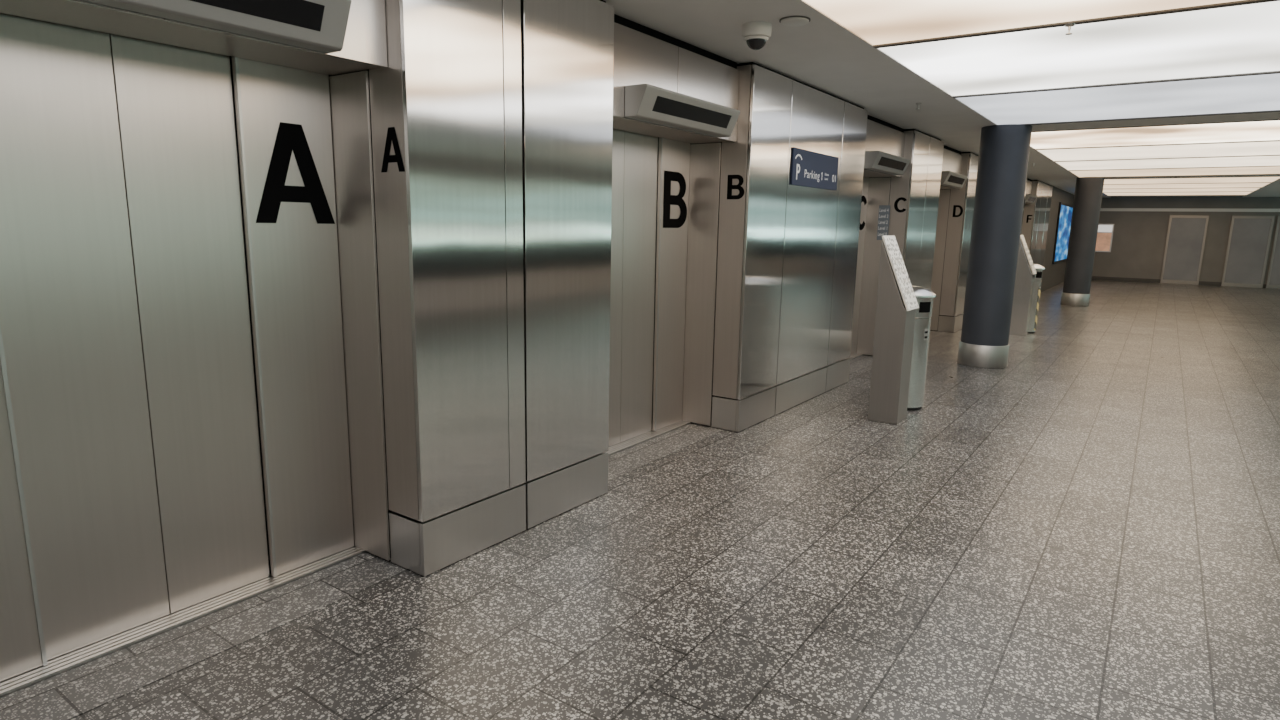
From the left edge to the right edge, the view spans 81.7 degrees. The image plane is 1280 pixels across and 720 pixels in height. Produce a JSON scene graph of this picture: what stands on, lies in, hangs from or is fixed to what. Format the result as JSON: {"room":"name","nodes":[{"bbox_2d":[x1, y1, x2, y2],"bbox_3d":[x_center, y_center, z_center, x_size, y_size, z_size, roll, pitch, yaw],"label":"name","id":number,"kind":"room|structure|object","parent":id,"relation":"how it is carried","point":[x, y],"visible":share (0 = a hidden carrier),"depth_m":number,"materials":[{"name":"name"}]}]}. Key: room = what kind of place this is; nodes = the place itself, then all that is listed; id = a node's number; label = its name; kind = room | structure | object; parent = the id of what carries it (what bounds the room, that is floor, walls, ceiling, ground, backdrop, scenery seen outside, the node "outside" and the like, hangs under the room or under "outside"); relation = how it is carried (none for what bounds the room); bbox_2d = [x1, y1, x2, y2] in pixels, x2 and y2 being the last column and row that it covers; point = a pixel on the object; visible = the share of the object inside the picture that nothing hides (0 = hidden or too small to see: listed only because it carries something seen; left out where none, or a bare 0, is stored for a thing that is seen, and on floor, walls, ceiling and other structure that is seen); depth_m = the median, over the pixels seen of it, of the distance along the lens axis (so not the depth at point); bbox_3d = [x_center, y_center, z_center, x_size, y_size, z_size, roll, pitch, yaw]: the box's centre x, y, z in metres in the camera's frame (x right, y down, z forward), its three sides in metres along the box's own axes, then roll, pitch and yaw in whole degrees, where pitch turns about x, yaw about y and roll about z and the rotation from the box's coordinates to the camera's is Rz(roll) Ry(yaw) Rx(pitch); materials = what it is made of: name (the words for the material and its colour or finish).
{"room":"elevator lobby","nodes":[
{"label":"elevator lobby","id":0,"kind":"room"},
{"bbox_2d":[230,56,658,573],"bbox_3d":[4.261,-1.934,11.513,0.140,3.000,36.000,8,13,34],"label":"wall","id":1,"kind":"structure","parent":0,"point":[230,56],"depth_m":3.21,"materials":[{"name":"metal"}]},
{"bbox_2d":[0,0,389,697],"bbox_3d":[-1.715,-0.297,2.632,0.460,2.767,1.673,8,13,34],"label":"entrance","id":2,"kind":"object","parent":1,"relation":"attached to","point":[132,511],"visible":1,"depth_m":2.85,"materials":[{"name":"metal"}]},
{"bbox_2d":[83,0,350,52],"bbox_3d":[-1.444,-1.163,2.292,0.158,0.175,1.144,8,13,34],"label":"indicator","id":3,"kind":"object","parent":2,"relation":"attached to","point":[318,25],"visible":1,"depth_m":2.52,"materials":[{"name":"silver metal"}]},
{"bbox_2d":[606,14,739,455],"bbox_3d":[0.034,-0.715,5.083,0.460,2.767,1.673,8,13,34],"label":"entrance","id":4,"kind":"object","parent":1,"relation":"attached to","point":[687,204],"visible":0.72,"depth_m":5.47,"materials":[{"name":"silver metal"}]},
{"bbox_2d":[625,84,739,136],"bbox_3d":[0.305,-1.580,4.743,0.158,0.175,1.144,8,13,34],"label":"indicator","id":5,"kind":"object","parent":4,"relation":"attached to","point":[643,102],"visible":1,"depth_m":4.58,"materials":[{"name":"silver metal"}]},
{"bbox_2d":[849,115,905,359],"bbox_3d":[2.462,-1.294,8.486,0.460,2.767,1.673,8,13,34],"label":"entrance","id":6,"kind":"object","parent":1,"relation":"attached to","point":[883,136],"visible":0.35,"depth_m":9.16,"materials":[{"name":"silver metal"}]},
{"bbox_2d":[877,205,889,239],"bbox_3d":[2.983,-1.681,9.068,0.135,0.420,0.008,8,13,34],"label":"notice","id":7,"kind":"object","parent":6,"relation":"attached to","point":[884,210],"visible":1,"depth_m":9.06,"materials":[{"name":"grey"}]},
{"bbox_2d":[864,151,910,174],"bbox_3d":[2.732,-2.160,8.145,0.158,0.175,1.144,8,13,34],"label":"indicator","id":8,"kind":"object","parent":6,"relation":"attached to","point":[879,161],"visible":0.88,"depth_m":7.95,"materials":[{"name":"silver metal"}]},
{"bbox_2d":[930,145,962,330],"bbox_3d":[4.211,-1.712,10.937,0.460,2.767,1.673,8,13,34],"label":"entrance","id":9,"kind":"object","parent":1,"relation":"attached to","point":[952,158],"visible":0.16,"depth_m":11.55,"materials":[{"name":"silver metal"}]},
{"bbox_2d":[940,171,967,187],"bbox_3d":[4.481,-2.578,10.597,0.158,0.175,1.144,8,13,34],"label":"indicator","id":10,"kind":"object","parent":9,"relation":"attached to","point":[948,178],"visible":0.87,"depth_m":10.43,"materials":[{"name":"silver metal"}]},
{"bbox_2d":[1025,178,1032,204],"bbox_3d":[8.388,-2.709,16.791,0.460,2.767,1.673,8,13,34],"label":"entrance","id":11,"kind":"object","parent":1,"relation":"attached to","point":[1029,187],"visible":0.12,"depth_m":16.76,"materials":[{"name":"silver metal"}]},
{"bbox_2d":[1025,194,1036,203],"bbox_3d":[8.658,-3.575,16.451,0.158,0.175,1.144,8,13,34],"label":"indicator","id":12,"kind":"object","parent":11,"relation":"attached to","point":[1029,199],"visible":0.8,"depth_m":16.27,"materials":[{"name":"silver metal"}]},
{"bbox_2d":[70,280,1279,719],"bbox_3d":[7.732,0.109,9.384,8.700,0.120,36.000,8,13,34],"label":"floor","id":13,"kind":"structure","parent":0,"point":[1086,526],"depth_m":3.48,"materials":[{"name":"grey stone"}]},
{"bbox_2d":[0,552,406,719],"bbox_3d":[-1.687,1.071,2.845,0.308,0.002,1.669,8,13,34],"label":"floor","id":14,"kind":"structure","parent":13,"relation":"on","point":[67,695],"depth_m":2.80,"materials":[{"name":"grey stone"}]},
{"bbox_2d":[329,0,613,575],"bbox_3d":[-0.794,-0.500,3.825,0.584,2.764,1.369,8,13,34],"label":"pier","id":15,"kind":"object","parent":13,"relation":"on","point":[491,121],"visible":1,"depth_m":3.48,"materials":[{"name":"silver metal"}]},
{"bbox_2d":[608,424,722,480],"bbox_3d":[0.062,0.653,5.296,0.308,0.002,1.669,8,13,34],"label":"floor","id":16,"kind":"structure","parent":13,"relation":"on","point":[625,461],"depth_m":5.36,"materials":[{"name":"grey stone"}]},
{"bbox_2d":[690,62,867,431],"bbox_3d":[1.280,-0.996,6.733,0.582,2.764,2.497,8,13,34],"label":"pier","id":17,"kind":"object","parent":13,"relation":"on","point":[787,254],"visible":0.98,"depth_m":6.07,"materials":[{"name":"silver metal"}]},
{"bbox_2d":[791,147,838,189],"bbox_3d":[1.532,-1.649,6.433,0.014,0.295,1.010,8,13,34],"label":"parking sign","id":18,"kind":"object","parent":17,"relation":"attached to","point":[809,168],"visible":1,"depth_m":6.38,"materials":[{"name":"blue metal"}]},
{"bbox_2d":[849,355,872,374],"bbox_3d":[2.490,0.073,8.699,0.308,0.002,1.669,8,13,34],"label":"floor","id":19,"kind":"structure","parent":13,"relation":"on","point":[861,362],"depth_m":8.88,"materials":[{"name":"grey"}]},
{"bbox_2d":[868,236,918,424],"bbox_3d":[2.134,-0.254,6.173,0.266,1.542,0.310,8,13,34],"label":"stand","id":20,"kind":"object","parent":13,"relation":"on","point":[897,304],"visible":1,"depth_m":6.10,"materials":[{"name":"metal"}]},
{"bbox_2d":[862,129,943,355],"bbox_3d":[3.382,-1.498,9.680,0.580,2.764,1.367,8,13,34],"label":"pier","id":21,"kind":"object","parent":13,"relation":"on","point":[914,196],"visible":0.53,"depth_m":9.18,"materials":[{"name":"silver metal"}]},
{"bbox_2d":[907,286,936,410],"bbox_3d":[2.421,-0.118,6.686,0.402,1.102,0.402,8,13,34],"label":"waste bin","id":22,"kind":"object","parent":13,"relation":"on","point":[925,297],"visible":0.52,"depth_m":6.53,"materials":[{"name":"silver metal"}]},
{"bbox_2d":[915,298,933,317],"bbox_3d":[2.428,-0.483,6.619,0.358,0.172,0.358,8,13,34],"label":"hood","id":23,"kind":"object","parent":22,"relation":"attached to","point":[925,305],"depth_m":6.46,"materials":[{"name":"metal"}]},
{"bbox_2d":[930,331,944,338],"bbox_3d":[4.239,-0.344,11.150,0.308,0.002,1.669,8,13,34],"label":"floor","id":24,"kind":"structure","parent":13,"relation":"on","point":[933,334],"depth_m":11.56,"materials":[{"name":"grey stone"}]},
{"bbox_2d":[931,152,978,332],"bbox_3d":[5.471,-1.996,12.607,0.582,2.764,2.547,8,13,34],"label":"pier","id":25,"kind":"object","parent":13,"relation":"on","point":[961,202],"visible":0.49,"depth_m":11.55,"materials":[{"name":"silver metal"}]},
{"bbox_2d":[957,124,1031,368],"bbox_3d":[4.179,-1.309,8.739,0.552,2.767,0.552,8,13,34],"label":"round column","id":26,"kind":"structure","parent":13,"relation":"on","point":[1004,149],"depth_m":8.54,"materials":[{"name":"paint"}]},
{"bbox_2d":[1009,235,1036,335],"bbox_3d":[5.984,-1.163,11.518,0.266,1.542,0.310,8,13,34],"label":"stand","id":27,"kind":"object","parent":13,"relation":"on","point":[1025,272],"visible":0.94,"depth_m":11.44,"materials":[{"name":"metal"}]},
{"bbox_2d":[1020,176,1027,234],"bbox_3d":[7.559,-2.495,15.534,0.581,2.764,1.367,8,13,34],"label":"pier","id":28,"kind":"object","parent":13,"relation":"on","point":[1027,176],"visible":0.02,"depth_m":15.73,"materials":[{"name":"silver metal"}]},
{"bbox_2d":[1028,263,1044,332],"bbox_3d":[6.197,-0.995,11.842,0.402,1.102,0.402,8,13,34],"label":"waste bin","id":29,"kind":"object","parent":13,"relation":"on","point":[1039,269],"visible":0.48,"depth_m":11.68,"materials":[{"name":"silver metal"}]},
{"bbox_2d":[1034,270,1042,280],"bbox_3d":[6.204,-1.360,11.775,0.358,0.172,0.358,8,13,34],"label":"hood","id":30,"kind":"object","parent":29,"relation":"attached to","point":[1038,277],"depth_m":11.61,"materials":[{"name":"metal"}]},
{"bbox_2d":[1021,180,1052,282],"bbox_3d":[9.648,-2.993,18.460,0.583,2.764,2.547,8,13,34],"label":"pier","id":31,"kind":"object","parent":13,"relation":"on","point":[1036,215],"visible":0.35,"depth_m":17.72,"materials":[{"name":"silver metal"}]},
{"bbox_2d":[1060,177,1104,305],"bbox_3d":[9.742,-2.593,16.296,0.552,2.767,0.552,8,13,34],"label":"round column","id":32,"kind":"structure","parent":13,"relation":"on","point":[1088,190],"depth_m":16.11,"materials":[{"name":"paint"}]},
{"bbox_2d":[604,0,1279,197],"bbox_3d":[7.785,-2.723,8.864,8.700,0.100,36.000,8,13,34],"label":"ceiling","id":33,"kind":"structure","parent":0,"point":[823,54],"depth_m":5.51,"materials":[{"name":"paint"}]},
{"bbox_2d":[742,21,771,49],"bbox_3d":[0.691,-1.913,4.390,0.176,0.138,0.176,8,13,34],"label":"dome security camera","id":34,"kind":"object","parent":33,"relation":"attached to","point":[755,34],"visible":1,"depth_m":4.33,"materials":[{"name":"white plastic"}]},
{"bbox_2d":[779,16,810,26],"bbox_3d":[0.890,-1.946,4.255,0.176,0.018,0.176,8,13,34],"label":"disc","id":35,"kind":"object","parent":33,"relation":"attached to","point":[793,21],"visible":1,"depth_m":4.22,"materials":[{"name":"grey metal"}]},
{"bbox_2d":[804,0,1240,44],"bbox_3d":[2.321,-1.712,2.982,3.462,0.024,2.186,8,13,34],"label":"ceiling light panel","id":36,"kind":"object","parent":33,"relation":"attached to","point":[878,22],"visible":1,"depth_m":4.07,"materials":[{"name":"grey plastic"}]},
{"bbox_2d":[873,0,1279,47],"bbox_3d":[2.957,-1.859,3.874,3.470,0.034,0.056,8,13,34],"label":"trim","id":37,"kind":"structure","parent":33,"relation":"attached to","point":[1242,2],"depth_m":4.17,"materials":[{"name":"grey metal"}]},
{"bbox_2d":[1065,23,1074,34],"bbox_3d":[2.453,-1.890,4.228,0.056,0.053,0.056,8,13,34],"label":"sprinkler","id":38,"kind":"object","parent":37,"relation":"attached to","point":[1069,25],"visible":1,"depth_m":4.22,"materials":[{"name":"silver metal"}]},
{"bbox_2d":[879,1,1279,95],"bbox_3d":[3.593,-2.016,4.764,3.462,0.024,2.186,8,13,34],"label":"ceiling light panel","id":39,"kind":"object","parent":33,"relation":"attached to","point":[1240,39],"visible":0.89,"depth_m":4.93,"materials":[{"name":"grey plastic"}]},
{"bbox_2d":[953,71,1279,97],"bbox_3d":[4.228,-2.163,5.656,3.470,0.034,0.056,8,13,34],"label":"trim","id":40,"kind":"structure","parent":33,"relation":"attached to","point":[1269,72],"depth_m":5.90,"materials":[{"name":"grey metal"}]},
{"bbox_2d":[957,73,1279,124],"bbox_3d":[4.864,-2.319,6.546,3.462,0.024,2.186,8,13,34],"label":"ceiling light panel","id":41,"kind":"object","parent":33,"relation":"attached to","point":[1254,92],"visible":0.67,"depth_m":6.71,"materials":[{"name":"grey plastic"}]},
{"bbox_2d":[1024,110,1279,124],"bbox_3d":[5.500,-2.466,7.438,3.470,0.034,0.056,8,13,34],"label":"trim","id":42,"kind":"structure","parent":33,"relation":"attached to","point":[1269,110],"depth_m":7.55,"materials":[{"name":"grey metal"}]},
{"bbox_2d":[1030,120,1279,148],"bbox_3d":[6.538,-2.719,8.892,3.462,0.024,2.186,8,13,34],"label":"ceiling light panel","id":43,"kind":"object","parent":33,"relation":"attached to","point":[1259,130],"visible":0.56,"depth_m":9.01,"materials":[{"name":"grey plastic"}]},
{"bbox_2d":[1033,119,1279,131],"bbox_3d":[5.902,-2.562,8.002,3.470,0.034,0.056,8,13,34],"label":"trim","id":44,"kind":"structure","parent":33,"relation":"attached to","point":[1277,119],"depth_m":8.10,"materials":[{"name":"grey metal"}]},
{"bbox_2d":[1035,140,1279,149],"bbox_3d":[7.174,-2.866,9.784,3.470,0.034,0.056,8,13,34],"label":"trim","id":45,"kind":"structure","parent":33,"relation":"attached to","point":[1265,140],"depth_m":9.90,"materials":[{"name":"grey metal"}]},
{"bbox_2d":[1038,141,1279,160],"bbox_3d":[7.810,-3.023,10.674,3.462,0.024,2.186,8,13,34],"label":"ceiling light panel","id":46,"kind":"object","parent":33,"relation":"attached to","point":[1247,148],"visible":0.78,"depth_m":10.78,"materials":[{"name":"grey plastic"}]},
{"bbox_2d":[1054,155,1279,161],"bbox_3d":[8.445,-3.170,11.566,3.470,0.034,0.056,8,13,34],"label":"trim","id":47,"kind":"structure","parent":33,"relation":"attached to","point":[1251,155],"depth_m":11.62,"materials":[{"name":"grey metal"}]},
{"bbox_2d":[1128,195,1206,195],"bbox_3d":[16.477,-5.087,22.822,3.470,0.034,0.056,8,13,34],"label":"trim","id":48,"kind":"structure","parent":33,"relation":"attached to","point":[1128,195],"depth_m":22.90,"materials":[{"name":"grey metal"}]},
{"bbox_2d":[1057,156,1279,169],"bbox_3d":[9.081,-3.326,12.456,3.462,0.024,2.186,8,13,34],"label":"ceiling light panel","id":49,"kind":"object","parent":33,"relation":"attached to","point":[1253,160],"visible":0.78,"depth_m":12.52,"materials":[{"name":"grey plastic"}]},
{"bbox_2d":[1068,166,1271,170],"bbox_3d":[9.717,-3.473,13.348,3.470,0.034,0.056,8,13,34],"label":"trim","id":50,"kind":"structure","parent":33,"relation":"attached to","point":[1235,166],"depth_m":13.39,"materials":[{"name":"grey metal"}]},
{"bbox_2d":[1071,166,1279,176],"bbox_3d":[10.353,-3.630,14.238,3.462,0.024,2.186,8,13,34],"label":"ceiling light panel","id":51,"kind":"object","parent":33,"relation":"attached to","point":[1274,169],"visible":0.89,"depth_m":14.24,"materials":[{"name":"grey plastic"}]},
{"bbox_2d":[1105,192,1250,195],"bbox_3d":[15.841,-4.940,21.930,3.462,0.024,2.186,8,13,34],"label":"ceiling light panel","id":52,"kind":"object","parent":33,"relation":"attached to","point":[1164,193],"visible":0.79,"depth_m":21.88,"materials":[{"name":"grey plastic"}]},
{"bbox_2d":[1103,191,1252,192],"bbox_3d":[15.205,-4.783,21.040,3.470,0.034,0.056,8,13,34],"label":"trim","id":53,"kind":"structure","parent":33,"relation":"attached to","point":[1240,191],"depth_m":21.48,"materials":[{"name":"grey metal"}]},
{"bbox_2d":[1103,188,1258,191],"bbox_3d":[14.570,-4.636,20.148,3.462,0.024,2.186,8,13,34],"label":"ceiling light panel","id":54,"kind":"object","parent":33,"relation":"attached to","point":[1185,189],"visible":0.64,"depth_m":20.17,"materials":[{"name":"grey plastic"}]},
{"bbox_2d":[1103,183,1268,188],"bbox_3d":[13.298,-4.333,18.366,3.462,0.024,2.186,8,13,34],"label":"ceiling light panel","id":55,"kind":"object","parent":33,"relation":"attached to","point":[1216,185],"visible":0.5,"depth_m":18.30,"materials":[{"name":"grey plastic"}]},
{"bbox_2d":[1104,182,1271,184],"bbox_3d":[12.662,-4.176,17.476,3.470,0.034,0.056,8,13,34],"label":"trim","id":56,"kind":"structure","parent":33,"relation":"attached to","point":[1248,182],"depth_m":17.31,"materials":[{"name":"grey metal"}]},
{"bbox_2d":[1104,177,1279,183],"bbox_3d":[12.027,-4.029,16.584,3.462,0.024,2.186,8,13,34],"label":"ceiling light panel","id":57,"kind":"object","parent":33,"relation":"attached to","point":[1229,179],"visible":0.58,"depth_m":16.47,"materials":[{"name":"grey plastic"}]},
{"bbox_2d":[1133,187,1260,188],"bbox_3d":[13.934,-4.480,19.258,3.470,0.034,0.056,8,13,34],"label":"trim","id":58,"kind":"structure","parent":33,"relation":"attached to","point":[1236,187],"depth_m":19.28,"materials":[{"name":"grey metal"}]},
{"bbox_2d":[1123,174,1278,176],"bbox_3d":[10.988,-3.776,15.130,3.470,0.034,0.056,8,13,34],"label":"trim","id":59,"kind":"structure","parent":33,"relation":"attached to","point":[1238,174],"depth_m":14.89,"materials":[{"name":"grey metal"}]},
{"bbox_2d":[1143,176,1279,178],"bbox_3d":[11.391,-3.873,15.694,3.470,0.034,0.056,8,13,34],"label":"trim","id":60,"kind":"structure","parent":33,"relation":"attached to","point":[1268,176],"depth_m":15.35,"materials":[{"name":"grey metal"}]},
{"bbox_2d":[1040,186,1073,292],"bbox_3d":[12.641,-3.712,22.681,0.563,2.770,7.860,8,13,34],"label":"wall","id":61,"kind":"structure","parent":0,"point":[1053,274],"depth_m":20.60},
{"bbox_2d":[1052,202,1072,263],"bbox_3d":[12.886,-3.844,22.459,0.052,1.720,3.900,8,13,34],"label":"screen","id":62,"kind":"object","parent":61,"relation":"attached to","point":[1065,210],"visible":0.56,"depth_m":21.80,"materials":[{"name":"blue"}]},
{"bbox_2d":[1092,196,1279,283],"bbox_3d":[18.160,-3.907,23.677,8.700,3.000,0.150,8,13,34],"label":"wall","id":63,"kind":"structure","parent":0,"point":[1139,238],"depth_m":24.36,"materials":[{"name":"paint"}]},
{"bbox_2d":[1095,224,1113,251],"bbox_3d":[15.790,-4.157,25.208,0.520,0.950,0.034,8,13,34],"label":"poster","id":64,"kind":"object","parent":63,"relation":"attached to","point":[1105,231],"visible":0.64,"depth_m":25.17,"materials":[{"name":"beige paper"}]},
{"bbox_2d":[1092,276,1265,287],"bbox_3d":[18.409,-2.432,23.640,7.900,0.119,0.023,8,13,34],"label":"baseboard","id":65,"kind":"structure","parent":63,"relation":"attached to","point":[1093,277],"depth_m":24.78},
{"bbox_2d":[1160,215,1208,284],"bbox_3d":[17.633,-3.567,23.979,1.020,2.198,0.058,8,13,34],"label":"door","id":66,"kind":"structure","parent":63,"relation":"in","point":[1171,216],"depth_m":23.95,"materials":[{"name":"metal"}]},
{"bbox_2d":[1163,218,1205,280],"bbox_3d":[17.631,-3.585,23.972,0.900,2.000,0.010,8,13,34],"label":"window","id":67,"kind":"structure","parent":66,"relation":"attached to","point":[1186,235],"depth_m":23.96,"materials":[{"name":"grey glass"}]},
{"bbox_2d":[1100,208,1279,211],"bbox_3d":[18.450,-4.703,23.221,7.900,0.100,0.028,8,13,34],"label":"trim","id":68,"kind":"structure","parent":63,"relation":"attached to","point":[1102,209],"depth_m":23.71,"materials":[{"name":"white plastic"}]},
{"bbox_2d":[1221,216,1274,287],"bbox_3d":[18.942,-3.377,23.078,1.020,2.198,0.058,8,13,34],"label":"door","id":69,"kind":"structure","parent":63,"relation":"in","point":[1223,283],"depth_m":23.08,"materials":[{"name":"metal"}]},
{"bbox_2d":[1224,218,1271,283],"bbox_3d":[18.940,-3.395,23.071,0.900,2.000,0.010,8,13,34],"label":"window","id":70,"kind":"structure","parent":69,"relation":"attached to","point":[1249,239],"depth_m":23.06,"materials":[{"name":"grey glass"}]},
{"bbox_2d":[1266,216,1279,288],"bbox_3d":[19.841,-3.246,22.458,1.020,2.198,0.058,8,13,34],"label":"door","id":71,"kind":"structure","parent":63,"relation":"in","point":[1278,219],"depth_m":22.74,"materials":[{"name":"metal"}]},
{"bbox_2d":[1269,224,1279,284],"bbox_3d":[19.839,-3.264,22.451,0.900,2.000,0.010,8,13,34],"label":"window","id":72,"kind":"structure","parent":71,"relation":"attached to","point":[1275,272],"depth_m":22.72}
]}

